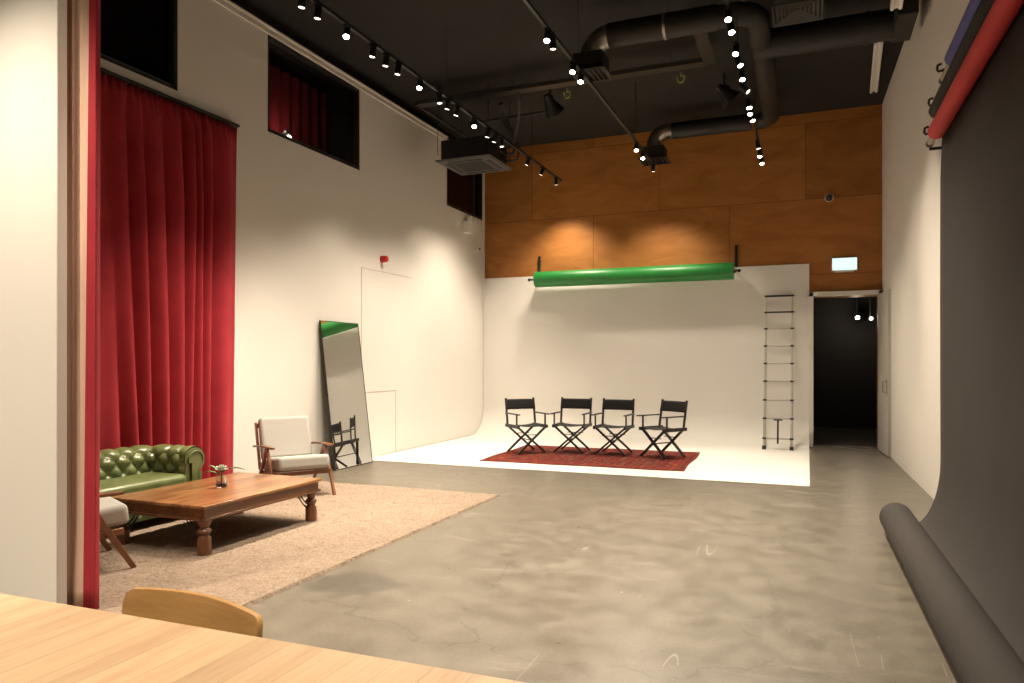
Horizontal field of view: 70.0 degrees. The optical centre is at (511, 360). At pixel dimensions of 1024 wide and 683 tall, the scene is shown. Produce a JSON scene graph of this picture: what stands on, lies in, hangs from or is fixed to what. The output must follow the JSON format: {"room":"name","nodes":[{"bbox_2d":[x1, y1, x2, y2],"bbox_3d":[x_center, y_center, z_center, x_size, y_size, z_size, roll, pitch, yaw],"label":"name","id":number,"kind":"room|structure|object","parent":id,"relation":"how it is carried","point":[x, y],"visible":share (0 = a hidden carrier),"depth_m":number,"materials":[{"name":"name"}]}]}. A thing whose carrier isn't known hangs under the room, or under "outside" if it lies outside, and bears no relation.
{"room":"photography studio","nodes":[
{"label":"photography studio","id":0,"kind":"room"},
{"bbox_2d":[0,0,66,604],"bbox_3d":[-3.542,-1.390,4.548,2.140,5.680,0.064,0,0,22],"label":"wall","id":1,"kind":"structure","parent":0,"point":[33,33],"depth_m":4.19,"materials":[{"name":"white paint"}]},
{"bbox_2d":[67,0,99,609],"bbox_3d":[-2.533,-1.172,4.281,0.650,5.214,0.125,0,0,22],"label":"curtain","id":2,"kind":"object","parent":1,"relation":"hanging from","point":[83,16],"visible":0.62,"depth_m":4.22,"materials":[{"name":"fabric"}]},
{"bbox_2d":[100,0,482,473],"bbox_3d":[-3.917,-1.290,6.738,0.200,5.480,17.550,0,0,22],"label":"wall","id":3,"kind":"structure","parent":0,"point":[308,221],"depth_m":10.11,"materials":[{"name":"white paint"}]},
{"bbox_2d":[100,0,176,90],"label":"window","id":4,"kind":"structure","parent":3,"relation":"in","point":[139,37],"depth_m":7.28,"materials":[{"name":"black glass"}]},
{"bbox_2d":[100,67,239,478],"bbox_3d":[-3.692,-0.625,6.744,0.192,4.120,3.350,0,0,22],"label":"curtain","id":5,"kind":"object","parent":3,"relation":"hanging from","point":[168,168],"visible":0.49,"depth_m":7.23,"materials":[{"name":"red fabric"}]},
{"bbox_2d":[268,35,358,169],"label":"window","id":6,"kind":"structure","parent":3,"relation":"in","point":[310,106],"depth_m":9.73,"materials":[{"name":"black glass"}]},
{"bbox_2d":[213,0,447,139],"bbox_3d":[-3.656,-4.006,7.090,0.060,0.088,13.200,0,0,22],"label":"trim","id":7,"kind":"structure","parent":3,"relation":"attached to","point":[221,3],"depth_m":9.75,"materials":[{"name":"white paint"}]},
{"bbox_2d":[365,390,395,450],"bbox_3d":[-2.023,0.946,11.146,0.006,0.969,0.964,0,0,22],"label":"trim","id":8,"kind":"structure","parent":3,"relation":"attached to","point":[390,390],"depth_m":11.59,"materials":[{"name":"white paint"}]},
{"bbox_2d":[380,256,388,262],"bbox_3d":[-1.950,-1.560,11.190,0.105,0.110,0.110,0,0,22],"label":"fire alarm","id":9,"kind":"object","parent":3,"relation":"attached to","point":[383,259],"visible":1,"depth_m":11.15,"materials":[{"name":"red plastic"}]},
{"bbox_2d":[361,267,410,354],"bbox_3d":[-1.930,-0.462,11.374,0.006,1.824,1.464,0,0,22],"label":"trim","id":10,"kind":"structure","parent":3,"relation":"attached to","point":[361,267],"depth_m":10.70,"materials":[{"name":"white paint"}]},
{"bbox_2d":[380,435,470,455],"bbox_3d":[-1.408,1.440,12.653,0.012,0.016,3.200,0,0,22],"label":"baseboard","id":11,"kind":"structure","parent":3,"relation":"attached to","point":[468,435],"depth_m":12.40,"materials":[{"name":"white paint"}]},
{"bbox_2d":[447,168,481,219],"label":"window","id":12,"kind":"structure","parent":3,"relation":"in","point":[464,193],"depth_m":14.14,"materials":[{"name":"black glass"}]},
{"bbox_2d":[464,216,475,233],"bbox_3d":[-0.805,-2.594,13.941,0.162,0.309,0.270,0,0,22],"label":"emergency light","id":13,"kind":"object","parent":3,"relation":"attached to","point":[468,226],"visible":1,"depth_m":13.87,"materials":[{"name":"white plastic"}]},
{"bbox_2d":[482,173,484,310],"bbox_3d":[-0.571,-2.450,14.688,0.036,2.900,0.050,0,0,22],"label":"trim","id":14,"kind":"structure","parent":3,"relation":"attached to","point":[483,174],"depth_m":14.67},
{"bbox_2d":[230,0,456,139],"bbox_3d":[-4.094,-4.130,6.755,0.300,0.200,17.650,0,0,22],"label":"trim","id":15,"kind":"structure","parent":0,"point":[239,3],"depth_m":10.25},
{"bbox_2d":[240,0,903,148],"bbox_3d":[-0.655,-4.280,5.363,8.280,0.100,18.050,0,0,22],"label":"ceiling","id":16,"kind":"structure","parent":0,"point":[461,46],"depth_m":10.29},
{"bbox_2d":[310,0,561,180],"bbox_3d":[-1.984,-3.781,6.424,0.036,0.897,15.420,0,0,22],"label":"track","id":17,"kind":"object","parent":16,"relation":"hanging from","point":[325,8],"visible":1,"depth_m":8.57,"materials":[{"name":"black metal"}]},
{"bbox_2d":[298,0,305,8],"bbox_3d":[-1.900,-3.270,6.628,0.086,0.138,0.090,0,0,22],"label":"track spotlight","id":18,"kind":"object","parent":17,"relation":"attached to","point":[301,3],"visible":1,"depth_m":6.61,"materials":[{"name":"black metal"}]},
{"bbox_2d":[314,2,322,19],"bbox_3d":[-1.814,-3.270,6.841,0.086,0.138,0.090,0,0,22],"label":"track spotlight","id":19,"kind":"object","parent":17,"relation":"attached to","point":[318,7],"visible":1,"depth_m":6.81,"materials":[{"name":"black metal"}]},
{"bbox_2d":[343,24,350,39],"bbox_3d":[-1.642,-3.268,7.271,0.068,0.144,0.118,0,0,2],"label":"track spotlight","id":20,"kind":"object","parent":17,"relation":"attached to","point":[347,29],"visible":1,"depth_m":7.24,"materials":[{"name":"black metal"}]},
{"bbox_2d":[369,43,376,57],"bbox_3d":[-1.465,-3.270,7.703,0.086,0.138,0.090,0,0,22],"label":"track spotlight","id":21,"kind":"object","parent":17,"relation":"attached to","point":[373,47],"visible":1,"depth_m":7.68,"materials":[{"name":"black metal"}]},
{"bbox_2d":[382,53,389,66],"bbox_3d":[-1.367,-3.270,7.944,0.086,0.138,0.090,0,0,22],"label":"track spotlight","id":22,"kind":"object","parent":17,"relation":"attached to","point":[386,57],"visible":1,"depth_m":7.92,"materials":[{"name":"black metal"}]},
{"bbox_2d":[394,61,401,75],"bbox_3d":[-1.274,-3.270,8.176,0.086,0.138,0.090,0,0,22],"label":"track spotlight","id":23,"kind":"object","parent":17,"relation":"attached to","point":[398,65],"visible":1,"depth_m":8.15,"materials":[{"name":"black metal"}]},
{"bbox_2d":[416,77,422,89],"bbox_3d":[-1.091,-3.268,8.634,0.068,0.144,0.118,0,0,2],"label":"track spotlight","id":24,"kind":"object","parent":17,"relation":"attached to","point":[419,80],"visible":1,"depth_m":8.60,"materials":[{"name":"black metal"}]},
{"bbox_2d":[436,92,441,103],"bbox_3d":[-0.904,-3.270,9.094,0.080,0.136,0.090,0,0,22],"label":"track spotlight","id":25,"kind":"object","parent":17,"relation":"attached to","point":[438,94],"visible":1,"depth_m":9.07,"materials":[{"name":"black metal"}]},
{"bbox_2d":[444,98,451,109],"bbox_3d":[-0.815,-3.269,9.306,0.088,0.141,0.088,0,0,-23],"label":"track spotlight","id":26,"kind":"object","parent":17,"relation":"attached to","point":[448,101],"visible":1,"depth_m":9.28,"materials":[{"name":"black metal"}]},
{"bbox_2d":[453,105,460,115],"bbox_3d":[-0.717,-3.269,9.547,0.099,0.142,0.090,0,0,22],"label":"track spotlight","id":27,"kind":"object","parent":17,"relation":"attached to","point":[457,107],"visible":1,"depth_m":9.52,"materials":[{"name":"black metal"}]},
{"bbox_2d":[472,117,476,128],"bbox_3d":[-0.516,-3.268,10.052,0.068,0.144,0.118,0,0,2],"label":"track spotlight","id":28,"kind":"object","parent":17,"relation":"attached to","point":[474,120],"visible":1,"depth_m":10.02,"materials":[{"name":"black metal"}]},
{"bbox_2d":[485,127,490,137],"bbox_3d":[-0.342,-3.269,10.474,0.088,0.141,0.088,0,0,-23],"label":"track spotlight","id":29,"kind":"object","parent":17,"relation":"attached to","point":[488,130],"visible":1,"depth_m":10.45,"materials":[{"name":"black metal"}]},
{"bbox_2d":[492,132,497,142],"bbox_3d":[-0.248,-3.269,10.706,0.099,0.142,0.090,0,0,22],"label":"track spotlight","id":30,"kind":"object","parent":17,"relation":"attached to","point":[495,135],"visible":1,"depth_m":10.68,"materials":[{"name":"black metal"}]},
{"bbox_2d":[499,137,503,147],"bbox_3d":[-0.157,-3.270,10.938,0.080,0.136,0.090,0,0,22],"label":"track spotlight","id":31,"kind":"object","parent":17,"relation":"attached to","point":[501,140],"visible":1,"depth_m":10.91,"materials":[{"name":"black metal"}]},
{"bbox_2d":[525,157,530,165],"bbox_3d":[0.263,-3.268,11.966,0.112,0.144,0.090,0,0,22],"label":"track spotlight","id":32,"kind":"object","parent":17,"relation":"attached to","point":[528,160],"visible":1,"depth_m":11.94,"materials":[{"name":"black metal"}]},
{"bbox_2d":[539,167,544,175],"bbox_3d":[0.518,-3.268,12.596,0.112,0.144,0.090,0,0,22],"label":"track spotlight","id":33,"kind":"object","parent":17,"relation":"attached to","point":[542,170],"visible":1,"depth_m":12.57,"materials":[{"name":"black metal"}]},
{"bbox_2d":[554,177,557,184],"bbox_3d":[0.801,-3.269,13.302,0.068,0.139,0.090,0,0,22],"label":"track spotlight","id":34,"kind":"object","parent":17,"relation":"attached to","point":[555,178],"visible":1,"depth_m":13.28,"materials":[{"name":"black metal"}]},
{"bbox_2d":[434,82,520,175],"bbox_3d":[-0.512,-3.661,11.622,1.132,1.138,0.944,0,0,22],"label":"air conditioner","id":35,"kind":"object","parent":16,"relation":"hanging from","point":[477,154],"visible":0.97,"depth_m":11.39,"materials":[{"name":"black metal"}]},
{"bbox_2d":[453,161,493,171],"bbox_3d":[-0.599,-3.096,11.657,0.500,0.008,0.500,0,0,22],"label":"grille","id":36,"kind":"object","parent":35,"relation":"attached to","point":[474,166],"depth_m":11.63,"materials":[{"name":"grey metal"}]},
{"bbox_2d":[543,89,563,117],"bbox_3d":[0.642,-3.978,11.247,0.317,0.505,0.345,0,0,2],"label":"ceiling speaker","id":37,"kind":"object","parent":16,"relation":"attached to","point":[553,108],"visible":0.95,"depth_m":11.15,"materials":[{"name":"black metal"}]},
{"bbox_2d":[415,33,715,147],"bbox_3d":[0.437,-3.796,10.655,2.108,0.867,5.570,0,0,-42],"label":"cable tray","id":38,"kind":"object","parent":16,"relation":"hanging from","point":[702,40],"visible":0.75,"depth_m":10.44,"materials":[{"name":"black metal"}]},
{"bbox_2d":[563,89,570,98],"bbox_3d":[0.856,-4.152,11.359,0.124,0.157,0.024,0,0,22],"label":"ceiling hook","id":39,"kind":"object","parent":16,"relation":"attached to","point":[567,91],"visible":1,"depth_m":11.35,"materials":[{"name":"metal"}]},
{"bbox_2d":[523,0,655,165],"bbox_3d":[-0.372,-3.781,5.556,0.036,0.897,15.020,0,0,22],"label":"track","id":40,"kind":"object","parent":16,"relation":"hanging from","point":[528,3],"visible":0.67,"depth_m":8.34,"materials":[{"name":"black metal"}]},
{"bbox_2d":[543,28,550,43],"bbox_3d":[0.357,-3.268,7.357,0.072,0.144,0.116,0,0,22],"label":"track spotlight","id":41,"kind":"object","parent":40,"relation":"attached to","point":[547,36],"visible":1,"depth_m":7.33,"materials":[{"name":"black metal"}]},
{"bbox_2d":[550,35,555,49],"bbox_3d":[0.420,-3.270,7.511,0.068,0.135,0.090,0,0,22],"label":"track spotlight","id":42,"kind":"object","parent":40,"relation":"attached to","point":[553,37],"visible":0.94,"depth_m":7.48,"materials":[{"name":"black metal"}]},
{"bbox_2d":[569,60,575,74],"bbox_3d":[0.680,-3.268,8.154,0.072,0.144,0.116,0,0,22],"label":"track spotlight","id":43,"kind":"object","parent":40,"relation":"attached to","point":[572,71],"visible":1,"depth_m":8.13,"materials":[{"name":"black metal"}]},
{"bbox_2d":[578,71,583,83],"bbox_3d":[0.796,-3.268,8.442,0.072,0.144,0.116,0,0,22],"label":"track spotlight","id":44,"kind":"object","parent":40,"relation":"attached to","point":[581,74],"visible":1,"depth_m":8.41,"materials":[{"name":"black metal"}]},
{"bbox_2d":[634,142,638,151],"bbox_3d":[1.903,-3.268,11.176,0.072,0.144,0.116,0,0,22],"label":"track spotlight","id":45,"kind":"object","parent":40,"relation":"attached to","point":[636,145],"visible":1,"depth_m":11.15,"materials":[{"name":"black metal"}]},
{"bbox_2d":[641,150,644,159],"bbox_3d":[2.083,-3.268,11.621,0.072,0.144,0.116,0,0,22],"label":"track spotlight","id":46,"kind":"object","parent":40,"relation":"attached to","point":[643,151],"visible":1,"depth_m":11.59,"materials":[{"name":"black metal"}]},
{"bbox_2d":[651,163,654,171],"bbox_3d":[2.386,-3.269,12.368,0.068,0.139,0.090,0,0,22],"label":"track spotlight","id":47,"kind":"object","parent":40,"relation":"attached to","point":[652,164],"visible":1,"depth_m":12.34,"materials":[{"name":"black metal"}]},
{"bbox_2d":[677,72,684,82],"bbox_3d":[2.476,-4.152,10.725,0.124,0.157,0.024,0,0,22],"label":"ceiling hook","id":48,"kind":"object","parent":16,"relation":"attached to","point":[680,72],"visible":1,"depth_m":10.72,"materials":[{"name":"metal"}]},
{"bbox_2d":[715,73,739,108],"bbox_3d":[3.201,-3.978,10.751,0.345,0.505,0.317,0,0,-38],"label":"ceiling speaker","id":49,"kind":"object","parent":16,"relation":"attached to","point":[727,95],"visible":1,"depth_m":10.70,"materials":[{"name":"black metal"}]},
{"bbox_2d":[724,0,762,155],"bbox_3d":[1.269,-3.781,4.999,0.036,0.897,15.220,0,0,22],"label":"track","id":50,"kind":"object","parent":16,"relation":"hanging from","point":[727,3],"visible":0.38,"depth_m":7.85,"materials":[{"name":"black metal"}]},
{"bbox_2d":[724,6,731,22],"bbox_3d":[2.039,-3.268,6.902,0.068,0.144,0.112,0,0,12],"label":"track spotlight","id":51,"kind":"object","parent":50,"relation":"attached to","point":[727,11],"visible":1,"depth_m":6.88,"materials":[{"name":"black metal"}]},
{"bbox_2d":[726,20,734,34],"bbox_3d":[2.147,-3.268,7.171,0.068,0.144,0.112,0,0,-3],"label":"track spotlight","id":52,"kind":"object","parent":50,"relation":"attached to","point":[730,26],"visible":0.91,"depth_m":7.15,"materials":[{"name":"black metal"}]},
{"bbox_2d":[732,41,739,56],"bbox_3d":[2.352,-3.268,7.671,0.068,0.144,0.112,0,0,32],"label":"track spotlight","id":53,"kind":"object","parent":50,"relation":"attached to","point":[736,46],"visible":1,"depth_m":7.64,"materials":[{"name":"black metal"}]},
{"bbox_2d":[733,53,743,67],"bbox_3d":[2.468,-3.268,7.967,0.108,0.144,0.092,0,0,22],"label":"track spotlight","id":54,"kind":"object","parent":50,"relation":"attached to","point":[738,61],"visible":0.88,"depth_m":7.94,"materials":[{"name":"black metal"}]},
{"bbox_2d":[739,68,744,81],"bbox_3d":[2.632,-3.268,8.367,0.068,0.144,0.112,0,0,8],"label":"track spotlight","id":55,"kind":"object","parent":50,"relation":"attached to","point":[741,71],"visible":1,"depth_m":8.34,"materials":[{"name":"black metal"}]},
{"bbox_2d":[739,82,749,93],"bbox_3d":[2.788,-3.266,8.764,0.134,0.139,0.090,0,0,22],"label":"track spotlight","id":56,"kind":"object","parent":50,"relation":"attached to","point":[743,86],"visible":0.98,"depth_m":8.74,"materials":[{"name":"black metal"}]},
{"bbox_2d":[745,98,751,109],"bbox_3d":[3.010,-3.268,9.303,0.070,0.144,0.112,0,0,-5],"label":"track spotlight","id":57,"kind":"object","parent":50,"relation":"attached to","point":[747,101],"visible":1,"depth_m":9.28,"materials":[{"name":"black metal"}]},
{"bbox_2d":[747,106,752,115],"bbox_3d":[3.105,-3.268,9.534,0.069,0.144,0.112,0,0,22],"label":"track spotlight","id":58,"kind":"object","parent":50,"relation":"attached to","point":[749,112],"visible":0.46,"depth_m":9.51,"materials":[{"name":"black metal"}]},
{"bbox_2d":[748,115,754,122],"bbox_3d":[3.207,-3.268,9.793,0.108,0.144,0.092,0,0,22],"label":"track spotlight","id":59,"kind":"object","parent":50,"relation":"attached to","point":[751,118],"visible":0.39,"depth_m":9.77,"materials":[{"name":"black metal"}]},
{"bbox_2d":[755,139,760,149],"bbox_3d":[3.715,-3.270,11.043,0.084,0.138,0.090,0,0,22],"label":"track spotlight","id":60,"kind":"object","parent":50,"relation":"attached to","point":[757,142],"visible":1,"depth_m":11.02,"materials":[{"name":"black metal"}]},
{"bbox_2d":[758,149,762,157],"bbox_3d":[3.905,-3.268,11.509,0.068,0.144,0.112,0,0,29],"label":"track spotlight","id":61,"kind":"object","parent":50,"relation":"attached to","point":[759,150],"visible":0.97,"depth_m":11.48,"materials":[{"name":"black metal"}]},
{"bbox_2d":[759,156,763,164],"bbox_3d":[4.073,-3.268,11.926,0.068,0.144,0.112,0,0,9],"label":"track spotlight","id":62,"kind":"object","parent":50,"relation":"attached to","point":[761,160],"visible":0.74,"depth_m":11.90,"materials":[{"name":"black metal"}]},
{"bbox_2d":[569,0,918,165],"bbox_3d":[3.223,-3.813,10.027,3.764,0.834,4.401,0,0,22],"label":"ventilation duct","id":63,"kind":"object","parent":16,"relation":"hanging from","point":[767,43],"visible":0.94,"depth_m":8.58,"materials":[{"name":"black metal"}]},
{"bbox_2d":[569,65,612,83],"bbox_3d":[0.955,-3.446,8.805,0.430,0.020,0.430,0,0,22],"label":"grille","id":64,"kind":"object","parent":63,"relation":"attached to","point":[607,76],"depth_m":8.77,"materials":[{"name":"grey metal"}]},
{"bbox_2d":[638,156,670,165],"bbox_3d":[2.430,-3.406,12.448,0.470,0.020,0.470,0,0,22],"label":"grille","id":65,"kind":"object","parent":63,"relation":"attached to","point":[658,160],"depth_m":12.51,"materials":[{"name":"grey metal"}]},
{"bbox_2d":[771,0,823,27],"bbox_3d":[3.108,-3.999,7.955,0.521,0.441,0.521,0,0,22],"label":"ceiling vent","id":66,"kind":"object","parent":16,"relation":"in","point":[797,10],"visible":1,"depth_m":8.00,"materials":[{"name":"grey metal"}]},
{"bbox_2d":[870,42,882,92],"bbox_3d":[5.118,-4.154,10.281,0.110,0.151,1.950,0,0,25],"label":"batten","id":67,"kind":"object","parent":16,"relation":"hanging from","point":[878,47],"visible":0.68,"depth_m":10.16,"materials":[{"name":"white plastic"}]},
{"bbox_2d":[890,0,903,10],"bbox_3d":[3.557,-3.840,6.705,0.110,0.781,1.150,0,0,25],"label":"batten","id":68,"kind":"object","parent":16,"relation":"hanging from","point":[894,4],"visible":1,"depth_m":7.11,"materials":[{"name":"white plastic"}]},
{"bbox_2d":[372,264,809,486],"bbox_3d":[1.436,-0.103,11.582,6.068,3.104,4.348,0,0,22],"label":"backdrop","id":69,"kind":"structure","parent":0,"point":[700,343],"depth_m":13.18,"materials":[{"name":"white paint"}]},
{"bbox_2d":[479,445,699,470],"bbox_3d":[1.242,1.438,11.020,2.924,0.010,2.084,0,0,21],"label":"rug","id":70,"kind":"object","parent":69,"relation":"on","point":[569,456],"visible":0.91,"depth_m":10.76,"materials":[{"name":"red fabric"}]},
{"bbox_2d":[505,397,549,454],"bbox_3d":[0.226,1.007,11.452,0.552,0.843,0.557,0,0,-24],"label":"chair","id":71,"kind":"object","parent":70,"relation":"on","point":[509,403],"visible":1,"depth_m":11.56,"materials":[{"name":"black fabric"}]},
{"bbox_2d":[550,397,591,453],"bbox_3d":[0.949,1.007,11.536,0.552,0.843,0.557,0,0,21],"label":"chair","id":72,"kind":"object","parent":70,"relation":"on","point":[569,403],"visible":1,"depth_m":11.67,"materials":[{"name":"black fabric"}]},
{"bbox_2d":[591,398,634,455],"bbox_3d":[1.568,1.007,11.253,0.552,0.843,0.557,0,0,25],"label":"chair","id":73,"kind":"object","parent":70,"relation":"on","point":[608,404],"visible":1,"depth_m":11.37,"materials":[{"name":"black fabric"}]},
{"bbox_2d":[636,399,687,458],"bbox_3d":[2.249,1.007,10.912,0.557,0.843,0.552,0,0,-35],"label":"chair","id":74,"kind":"object","parent":70,"relation":"on","point":[672,406],"visible":1,"depth_m":10.94,"materials":[{"name":"black fabric"}]},
{"bbox_2d":[762,295,793,449],"bbox_3d":[4.451,0.158,12.204,0.482,2.577,0.785,0,0,22],"label":"ladder","id":75,"kind":"object","parent":69,"relation":"on","point":[791,418],"visible":1,"depth_m":12.13,"materials":[{"name":"metal"}]},
{"bbox_2d":[246,427,960,682],"bbox_3d":[0.813,1.500,6.818,8.910,0.100,21.650,0,0,22],"label":"floor","id":76,"kind":"structure","parent":0,"point":[557,577],"depth_m":4.74,"materials":[{"name":"concrete"}]},
{"bbox_2d":[122,587,262,637],"bbox_3d":[-1.017,1.065,1.916,0.564,0.773,0.492,0,0,27],"label":"dining chair","id":77,"kind":"object","parent":76,"relation":"on","point":[184,607],"visible":0.42,"depth_m":2.13,"materials":[{"name":"brown wood"}]},
{"bbox_2d":[0,593,525,682],"bbox_3d":[-1.234,1.080,1.468,2.710,0.740,1.195,0,0,21],"label":"dining table","id":78,"kind":"object","parent":76,"relation":"on","point":[41,641],"visible":1,"depth_m":1.76,"materials":[{"name":"brown wood"}]},
{"bbox_2d":[97,481,499,613],"bbox_3d":[-2.200,1.437,6.362,2.757,0.025,4.312,0,0,22],"label":"shag rug","id":79,"kind":"object","parent":76,"relation":"on","point":[258,554],"visible":0.73,"depth_m":5.79,"materials":[{"name":"beige carpet"}]},
{"bbox_2d":[100,491,136,568],"bbox_3d":[-3.145,1.034,5.000,0.890,0.814,0.682,0,0,-42],"label":"armchair","id":80,"kind":"object","parent":79,"relation":"on","point":[113,513],"visible":0.28,"depth_m":5.01,"materials":[{"name":"beige fabric"}]},
{"bbox_2d":[100,497,128,529],"bbox_3d":[-3.066,1.097,5.072,0.624,0.210,0.545,0,0,-42],"label":"seat cushion","id":81,"kind":"object","parent":80,"relation":"on","point":[115,513],"depth_m":5.04,"materials":[{"name":"fabric"}]},
{"bbox_2d":[100,444,204,530],"bbox_3d":[-3.457,1.103,6.155,0.678,0.654,1.662,0,0,22],"label":"sofa","id":82,"kind":"object","parent":79,"relation":"on","point":[136,468],"visible":0.33,"depth_m":6.55,"materials":[{"name":"leather"}]},
{"bbox_2d":[100,472,185,496],"bbox_3d":[-3.351,1.089,6.112,0.450,0.150,1.205,0,0,22],"label":"seat cushion","id":83,"kind":"object","parent":82,"relation":"on","point":[127,482],"depth_m":6.27,"materials":[{"name":"leather"}]},
{"bbox_2d":[112,472,321,555],"bbox_3d":[-2.429,1.245,6.151,0.970,0.370,1.400,0,0,22],"label":"coffee table","id":84,"kind":"object","parent":79,"relation":"on","point":[200,501],"visible":0.9,"depth_m":5.80,"materials":[{"name":"brown wood"}]},
{"bbox_2d":[216,475,226,487],"bbox_3d":[-2.436,1.012,6.133,0.091,0.094,0.091,0,0,22],"label":"jar","id":85,"kind":"object","parent":84,"relation":"on","point":[221,480],"depth_m":6.10,"materials":[{"name":"clear glass"}]},
{"bbox_2d":[203,465,244,487],"bbox_3d":[-2.422,0.964,6.130,0.344,0.190,0.103,0,0,15],"label":"succulent plant","id":86,"kind":"object","parent":84,"relation":"on","point":[221,480],"visible":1,"depth_m":6.12,"materials":[{"name":"green plant"}]},
{"bbox_2d":[253,416,335,494],"bbox_3d":[-2.394,1.034,7.987,0.682,0.814,0.890,0,0,-34],"label":"armchair","id":87,"kind":"object","parent":79,"relation":"on","point":[285,442],"visible":0.94,"depth_m":8.07,"materials":[{"name":"fabric"}]},
{"bbox_2d":[258,416,311,458],"bbox_3d":[-2.547,0.862,8.215,0.555,0.470,0.234,0,0,-34],"label":"cushion","id":88,"kind":"object","parent":87,"relation":"on","point":[289,435],"depth_m":8.16,"materials":[{"name":"fabric"}]},
{"bbox_2d":[264,454,329,470],"bbox_3d":[-2.334,1.097,7.898,0.545,0.210,0.624,0,0,-34],"label":"seat cushion","id":89,"kind":"object","parent":87,"relation":"on","point":[279,462],"depth_m":7.67,"materials":[{"name":"fabric"}]},
{"bbox_2d":[319,320,372,470],"bbox_3d":[-2.280,0.454,10.094,0.265,1.990,0.885,0,0,22],"label":"leaning mirror","id":90,"kind":"object","parent":76,"relation":"on","point":[340,341],"visible":1,"depth_m":10.06,"materials":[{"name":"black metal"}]},
{"bbox_2d":[485,104,881,447],"bbox_3d":[2.842,-1.390,13.468,7.280,5.680,0.200,0,0,22],"label":"wall","id":91,"kind":"structure","parent":0,"point":[608,209],"depth_m":13.08,"materials":[{"name":"brown wood"}]},
{"bbox_2d":[528,245,740,286],"bbox_3d":[2.151,-1.725,13.402,3.932,0.630,0.420,0,0,22],"label":"roll","id":92,"kind":"object","parent":91,"relation":"attached to","point":[708,271],"visible":1,"depth_m":13.16,"materials":[{"name":"paper"}]},
{"bbox_2d":[825,194,833,201],"bbox_3d":[5.329,-2.750,12.281,0.140,0.140,0.133,0,0,22],"label":"dome camera","id":93,"kind":"object","parent":91,"relation":"attached to","point":[829,197],"visible":1,"depth_m":12.25,"materials":[{"name":"white plastic"}]},
{"bbox_2d":[832,257,856,272],"bbox_3d":[5.559,-1.606,12.225,0.390,0.242,0.065,0,0,22],"label":"exit sign","id":94,"kind":"object","parent":91,"relation":"attached to","point":[847,264],"visible":1,"depth_m":12.19,"materials":[{"name":"white plastic"}]},
{"bbox_2d":[835,270,853,272],"bbox_3d":[5.559,-1.500,12.222,0.300,0.030,0.050,0,0,22],"label":"diffuser","id":95,"kind":"object","parent":94,"relation":"attached to","point":[836,271],"depth_m":12.21,"materials":[{"name":"white plastic"}]},
{"bbox_2d":[813,297,876,428],"bbox_3d":[6.124,-0.175,14.324,4.700,3.450,3.850,0,0,22],"label":"wall","id":96,"kind":"structure","parent":0,"point":[844,346],"depth_m":15.85,"materials":[{"name":"black paint"}]},
{"bbox_2d":[813,444,877,448],"bbox_3d":[5.621,1.444,12.343,0.985,0.012,0.200,0,0,22],"label":"trim","id":97,"kind":"structure","parent":96,"relation":"attached to","point":[813,444],"depth_m":12.30,"materials":[{"name":"metal"}]},
{"bbox_2d":[855,297,859,319],"bbox_3d":[7.087,-1.313,15.011,0.090,0.944,0.232,0,0,22],"label":"pendant light","id":98,"kind":"object","parent":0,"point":[857,317],"visible":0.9,"depth_m":15.01,"materials":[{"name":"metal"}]},
{"bbox_2d":[868,297,873,320],"bbox_3d":[7.319,-1.288,14.918,0.090,0.944,0.232,0,0,22],"label":"pendant light","id":99,"kind":"object","parent":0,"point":[870,318],"visible":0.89,"depth_m":14.97,"materials":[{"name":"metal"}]},
{"bbox_2d":[882,0,969,498],"bbox_3d":[2.974,-1.390,3.947,0.290,5.680,17.550,0,0,22],"label":"wall","id":100,"kind":"structure","parent":0,"point":[911,172],"depth_m":8.79,"materials":[{"name":"white paint"}]},
{"bbox_2d":[809,289,890,456],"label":"door frame","id":101,"kind":"structure","parent":100,"relation":"in","point":[884,298],"depth_m":11.55,"materials":[{"name":"paint"}]},
{"bbox_2d":[923,63,944,150],"bbox_3d":[3.790,-2.150,6.471,0.271,1.150,0.050,0,0,22],"label":"wall bracket","id":102,"kind":"object","parent":100,"relation":"attached to","point":[939,64],"visible":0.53,"depth_m":6.48,"materials":[{"name":"black metal"}]},
{"bbox_2d":[938,0,980,83],"bbox_3d":[3.001,-2.470,4.481,0.132,0.132,4.260,0,0,22],"label":"roll","id":103,"kind":"object","parent":102,"relation":"on","point":[973,5],"visible":0.46,"depth_m":5.43,"materials":[{"name":"paper"}]},
{"bbox_2d":[928,0,994,117],"bbox_3d":[2.937,-2.175,4.496,0.124,0.124,4.240,0,0,22],"label":"roll","id":104,"kind":"object","parent":102,"relation":"on","point":[984,7],"visible":0.55,"depth_m":5.07,"materials":[{"name":"paper"}]},
{"bbox_2d":[925,0,1023,147],"bbox_3d":[2.909,-1.925,4.519,0.136,0.136,4.260,0,0,22],"label":"roll","id":105,"kind":"object","parent":102,"relation":"on","point":[1002,13],"visible":1,"depth_m":4.59,"materials":[{"name":"paper"}]},
{"bbox_2d":[879,4,1023,682],"bbox_3d":[2.790,-0.275,4.534,0.647,3.446,4.200,0,0,22],"label":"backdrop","id":106,"kind":"structure","parent":100,"relation":"hanging from","point":[963,561],"depth_m":4.45,"materials":[{"name":"grey paper"}]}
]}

